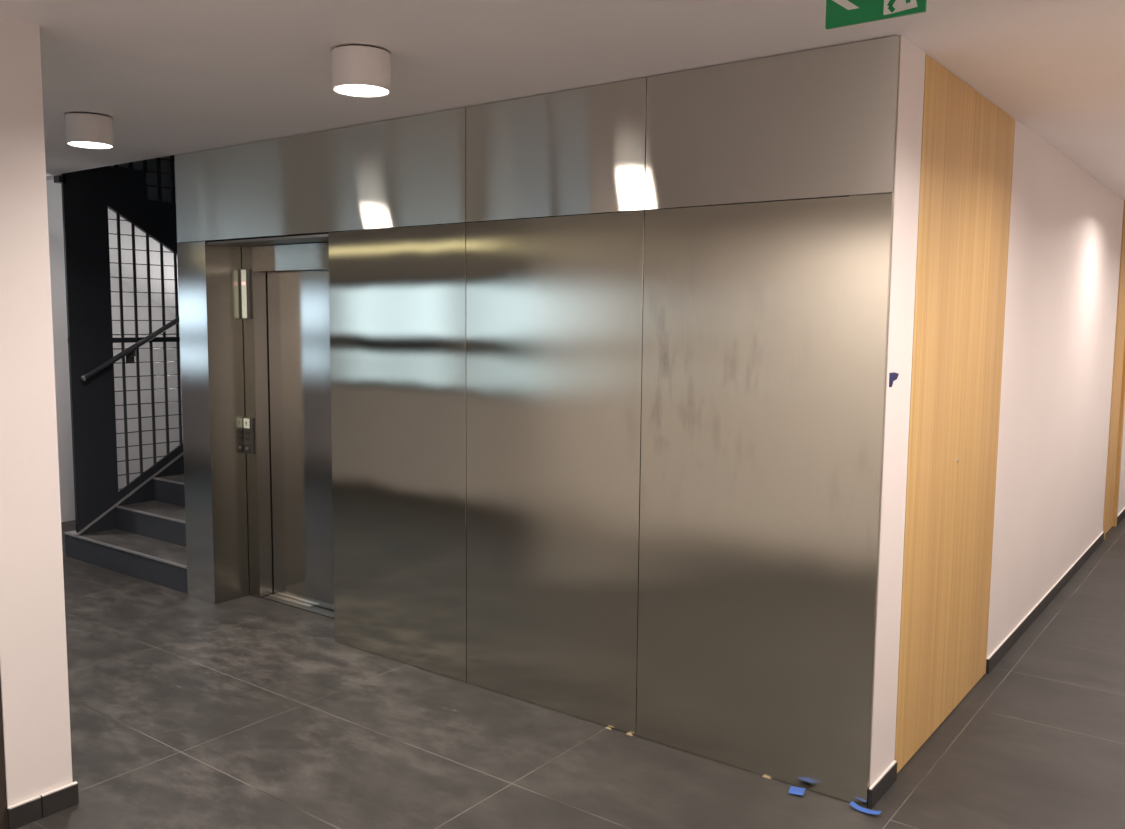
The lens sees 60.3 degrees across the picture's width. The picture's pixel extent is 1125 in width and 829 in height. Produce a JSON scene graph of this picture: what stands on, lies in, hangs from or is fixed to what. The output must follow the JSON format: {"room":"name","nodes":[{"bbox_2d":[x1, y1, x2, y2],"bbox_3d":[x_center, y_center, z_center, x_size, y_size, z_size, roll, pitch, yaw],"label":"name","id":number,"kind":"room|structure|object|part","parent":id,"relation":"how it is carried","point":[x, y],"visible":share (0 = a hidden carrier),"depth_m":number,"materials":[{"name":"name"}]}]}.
{"room":"elevator lobby","nodes":[
{"label":"elevator lobby","id":0,"kind":"room"},
{"bbox_2d":[0,16,72,806],"bbox_3d":[-1.859,0.054,3.255,0.205,2.650,0.215,5,7,37],"label":"wall","id":1,"kind":"structure","parent":0,"point":[33,645],"depth_m":3.20,"materials":[{"name":"white paint"}]},
{"bbox_2d":[0,675,7,828],"bbox_3d":[-1.935,0.063,3.160,0.199,2.650,0.030,5,7,37],"label":"trim","id":2,"kind":"structure","parent":1,"relation":"attached to","point":[3,795],"depth_m":3.22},
{"bbox_2d":[7,781,78,828],"bbox_3d":[-1.779,1.341,3.320,0.016,0.078,0.231,5,7,37],"label":"baseboard","id":3,"kind":"structure","parent":1,"relation":"attached to","point":[30,810],"depth_m":3.31,"materials":[{"name":"black tile"}]},
{"bbox_2d":[49,155,182,521],"bbox_3d":[-3.338,-1.859,8.959,0.200,5.300,4.200,5,7,37],"label":"wall","id":4,"kind":"structure","parent":0,"point":[56,248],"depth_m":8.40,"materials":[{"name":"grey paint"}]},
{"bbox_2d":[46,174,178,314],"bbox_3d":[-2.762,-1.204,8.555,1.288,1.587,3.830,5,7,37],"label":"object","id":5,"kind":"structure","parent":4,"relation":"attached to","point":[54,191],"depth_m":7.57,"materials":[{"name":"grey paint"}]},
{"bbox_2d":[184,196,845,593],"bbox_3d":[0.525,-1.533,6.016,4.045,5.300,3.900,5,7,37],"label":"wall","id":6,"kind":"structure","parent":0,"point":[840,196],"depth_m":5.82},
{"bbox_2d":[177,241,248,603],"bbox_3d":[-2.088,0.047,5.873,0.285,2.138,0.300,5,7,37],"label":"cladding","id":7,"kind":"object","parent":6,"relation":"attached to","point":[210,321],"visible":0.88,"depth_m":5.76,"materials":[{"name":"silver metal"}]},
{"bbox_2d":[240,269,250,318],"bbox_3d":[-1.885,-0.715,5.751,0.084,0.295,0.016,5,7,37],"label":"indicator","id":8,"kind":"object","parent":7,"relation":"attached to","point":[244,273],"visible":1,"depth_m":5.74,"materials":[{"name":"metal"}]},
{"bbox_3d":[-1.890,-0.715,5.749,0.046,0.285,0.003,5,7,37],"label":"display plate","id":9,"kind":"part","parent":8,"relation":"part of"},
{"bbox_2d":[243,417,253,453],"bbox_3d":[-1.895,0.128,5.835,0.085,0.220,0.021,5,7,37],"label":"panel","id":10,"kind":"object","parent":7,"relation":"attached to","point":[248,422],"visible":1,"depth_m":5.82,"materials":[{"name":"metal"}]},
{"bbox_3d":[-1.901,0.204,5.843,0.058,0.053,0.003,5,7,37],"label":"lock plate","id":11,"kind":"part","parent":10,"relation":"part of","materials":[{"name":"metal"}]},
{"bbox_2d":[208,234,333,618],"bbox_3d":[-1.518,0.091,5.499,1.078,2.136,0.348,5,7,37],"label":"door","id":12,"kind":"structure","parent":6,"relation":"in","point":[287,332],"depth_m":5.73,"materials":[{"name":"metal"}]},
{"bbox_3d":[-1.412,1.144,5.665,0.963,0.010,0.109,5,7,37],"label":"door sill","id":13,"kind":"part","parent":12,"relation":"part of","materials":[{"name":"metal"}]},
{"bbox_3d":[-1.379,0.158,5.599,0.959,1.961,0.028,5,7,37],"label":"door","id":14,"kind":"part","parent":12,"relation":"part of","materials":[{"name":"metal"}]},
{"bbox_2d":[175,107,467,242],"bbox_3d":[-1.353,-1.193,5.024,2.307,0.505,0.015,5,7,37],"label":"sheet","id":15,"kind":"object","parent":6,"relation":"attached to","point":[410,171],"visible":1,"depth_m":4.88,"materials":[{"name":"silver metal"}]},
{"bbox_2d":[328,223,466,681],"bbox_3d":[-0.818,0.170,4.748,0.942,2.137,0.015,5,7,37],"label":"wall panel","id":16,"kind":"object","parent":6,"relation":"attached to","point":[397,296],"visible":1,"depth_m":4.71,"materials":[{"name":"silver metal"}]},
{"bbox_2d":[466,211,644,734],"bbox_3d":[-0.062,0.233,4.184,0.942,2.137,0.015,5,7,37],"label":"wall panel","id":17,"kind":"object","parent":6,"relation":"attached to","point":[554,305],"visible":1,"depth_m":4.15,"materials":[{"name":"silver metal"}]},
{"bbox_2d":[466,77,646,222],"bbox_3d":[-0.051,-1.085,4.053,0.942,0.505,0.015,5,7,37],"label":"sheet","id":18,"kind":"object","parent":6,"relation":"attached to","point":[580,151],"visible":1,"depth_m":4.02,"materials":[{"name":"silver metal"}]},
{"bbox_2d":[636,193,893,807],"bbox_3d":[0.704,0.296,3.614,0.966,2.137,0.015,5,7,37],"label":"wall panel","id":19,"kind":"object","parent":6,"relation":"attached to","point":[765,324],"visible":1,"depth_m":3.57,"materials":[{"name":"silver metal"}]},
{"bbox_2d":[645,35,899,209],"bbox_3d":[0.715,-1.021,3.482,0.966,0.505,0.015,5,7,37],"label":"sheet","id":20,"kind":"object","parent":6,"relation":"attached to","point":[820,122],"visible":1,"depth_m":3.44,"materials":[{"name":"silver metal"}]},
{"bbox_2d":[0,0,1124,199],"bbox_3d":[-0.557,-1.679,5.625,9.550,0.350,16.400,5,7,37],"label":"ceiling","id":21,"kind":"structure","parent":0,"point":[175,77],"depth_m":3.42,"materials":[{"name":"paint"}]},
{"bbox_2d":[64,110,113,148],"bbox_3d":[-2.231,-1.341,4.567,0.211,0.140,0.211,5,7,37],"label":"ceiling light","id":22,"kind":"object","parent":21,"relation":"in","point":[83,129],"visible":1,"depth_m":4.49,"materials":[{"name":"white metal"}]},
{"bbox_3d":[-2.230,-1.409,4.561,0.211,0.004,0.211,5,7,37],"label":"ceiling plate","id":23,"kind":"part","parent":22,"relation":"part of","materials":[{"name":"white metal"}]},
{"bbox_2d":[330,42,390,97],"bbox_3d":[-0.711,-1.214,3.418,0.211,0.140,0.211,5,7,37],"label":"ceiling light","id":24,"kind":"object","parent":21,"relation":"in","point":[358,69],"visible":1,"depth_m":3.34,"materials":[{"name":"white metal"}]},
{"bbox_3d":[-0.710,-1.282,3.411,0.211,0.004,0.211,5,7,37],"label":"ceiling plate","id":25,"kind":"part","parent":24,"relation":"part of","materials":[{"name":"white metal"}]},
{"bbox_2d":[825,0,926,29],"bbox_3d":[0.782,-1.079,2.418,0.252,0.184,0.014,5,7,37],"label":"exit sign","id":26,"kind":"object","parent":21,"relation":"hanging from","point":[839,13],"visible":1,"depth_m":2.43,"materials":[{"name":"green plastic"}]},
{"bbox_3d":[0.832,-1.044,2.377,0.083,0.108,0.001,5,7,37],"label":"doorway","id":27,"kind":"part","parent":26,"relation":"part of","materials":[{"name":"white plastic"}]},
{"bbox_2d":[16,517,1124,828],"bbox_3d":[-2.022,1.112,6.989,13.150,0.200,16.400,5,7,37],"label":"floor","id":28,"kind":"structure","parent":0,"point":[187,712],"depth_m":3.92,"materials":[{"name":"grey tile"}]},
{"bbox_2d":[64,474,187,593],"bbox_3d":[-1.824,0.164,7.793,1.561,1.531,3.626,5,7,37],"label":"flight","id":29,"kind":"object","parent":28,"relation":"on","point":[148,542],"visible":0.21,"depth_m":6.63,"materials":[{"name":"grey tile"}]},
{"bbox_2d":[54,155,183,536],"bbox_3d":[-2.703,-1.102,7.549,0.078,3.757,2.396,5,7,37],"label":"stair railing","id":30,"kind":"object","parent":29,"relation":"on","point":[87,195],"visible":0.28,"depth_m":6.85,"materials":[{"name":"metal"}]},
{"bbox_3d":[-3.303,-0.436,6.784,0.024,2.500,0.305,5,7,37],"label":"tall plate","id":31,"kind":"part","parent":30,"relation":"part of","materials":[{"name":"black metal"}]},
{"bbox_3d":[-2.668,-2.364,7.421,0.024,1.220,2.370,5,7,37],"label":"rail","id":32,"kind":"part","parent":30,"relation":"part of","materials":[{"name":"black metal"}]},
{"bbox_3d":[-2.683,-0.594,7.598,0.032,0.036,2.370,5,7,37],"label":"rail","id":33,"kind":"part","parent":30,"relation":"part of","materials":[{"name":"black metal"}]},
{"bbox_2d":[81,317,178,380],"bbox_3d":[-2.655,-0.944,7.512,0.088,1.268,2.239,5,7,37],"label":"handrail","id":34,"kind":"object","parent":30,"relation":"attached to","point":[130,352],"visible":0.49,"depth_m":6.96,"materials":[{"name":"metal"}]},
{"bbox_2d":[788,786,804,795],"bbox_3d":[0.854,1.371,3.527,0.056,0.010,0.043,3,6,26],"label":"scrap","id":35,"kind":"object","parent":28,"relation":"on","point":[793,790],"visible":1,"depth_m":3.52,"materials":[{"name":"blue plastic"}]},
{"bbox_2d":[849,801,881,814],"bbox_3d":[1.061,1.385,3.397,0.111,0.012,0.027,5,8,41],"label":"scrap","id":36,"kind":"object","parent":28,"relation":"on","point":[854,805],"visible":1,"depth_m":3.40,"materials":[{"name":"blue plastic"}]},
{"bbox_2d":[854,35,1124,786],"bbox_3d":[3.733,-0.266,6.930,0.155,2.650,8.984,5,7,37],"label":"wall","id":37,"kind":"structure","parent":0,"point":[1065,232],"depth_m":5.15,"materials":[{"name":"white paint"}]},
{"bbox_2d":[868,760,896,808],"bbox_3d":[1.168,1.347,3.528,0.013,0.074,0.276,5,7,37],"label":"baseboard","id":38,"kind":"structure","parent":37,"relation":"attached to","point":[888,777],"depth_m":3.51,"materials":[{"name":"black tile"}]},
{"bbox_2d":[889,372,898,386],"bbox_3d":[1.145,-0.121,3.344,0.002,0.049,0.098,5,7,37],"label":"scrap","id":39,"kind":"object","parent":37,"relation":"attached to","point":[893,376],"visible":1,"depth_m":3.33,"materials":[{"name":"blue plastic"}]},
{"bbox_2d":[894,54,1014,772],"bbox_3d":[1.660,0.001,4.072,0.042,2.641,1.371,5,7,37],"label":"wood panel","id":40,"kind":"object","parent":37,"relation":"attached to","point":[967,148],"visible":0.93,"depth_m":3.95,"materials":[{"name":"brown wood"}]},
{"bbox_3d":[1.449,0.026,3.796,0.036,2.641,0.674,5,7,37],"label":"door","id":41,"kind":"part","parent":40,"relation":"part of","materials":[{"name":"brown wood"}]},
{"bbox_3d":[1.861,-0.025,4.343,0.036,2.641,0.695,5,7,37],"label":"door","id":42,"kind":"part","parent":40,"relation":"part of","materials":[{"name":"brown wood"}]},
{"bbox_2d":[986,532,1103,673],"bbox_3d":[3.174,1.097,6.190,0.013,0.076,3.647,5,7,37],"label":"baseboard","id":43,"kind":"structure","parent":37,"relation":"attached to","point":[1017,632],"depth_m":5.66,"materials":[{"name":"black tile"}]},
{"bbox_2d":[1103,200,1124,538],"bbox_3d":[4.482,-0.349,7.829,0.060,2.645,0.738,5,7,37],"label":"oak door","id":44,"kind":"structure","parent":37,"relation":"in","point":[1117,409],"depth_m":7.88,"materials":[{"name":"brown wood"}]},
{"bbox_2d":[1117,507,1124,524],"bbox_3d":[5.598,0.796,9.408,0.013,0.076,2.936,5,7,37],"label":"baseboard","id":45,"kind":"structure","parent":37,"relation":"attached to","point":[1121,515],"depth_m":8.40,"materials":[{"name":"black tile"}]}
]}

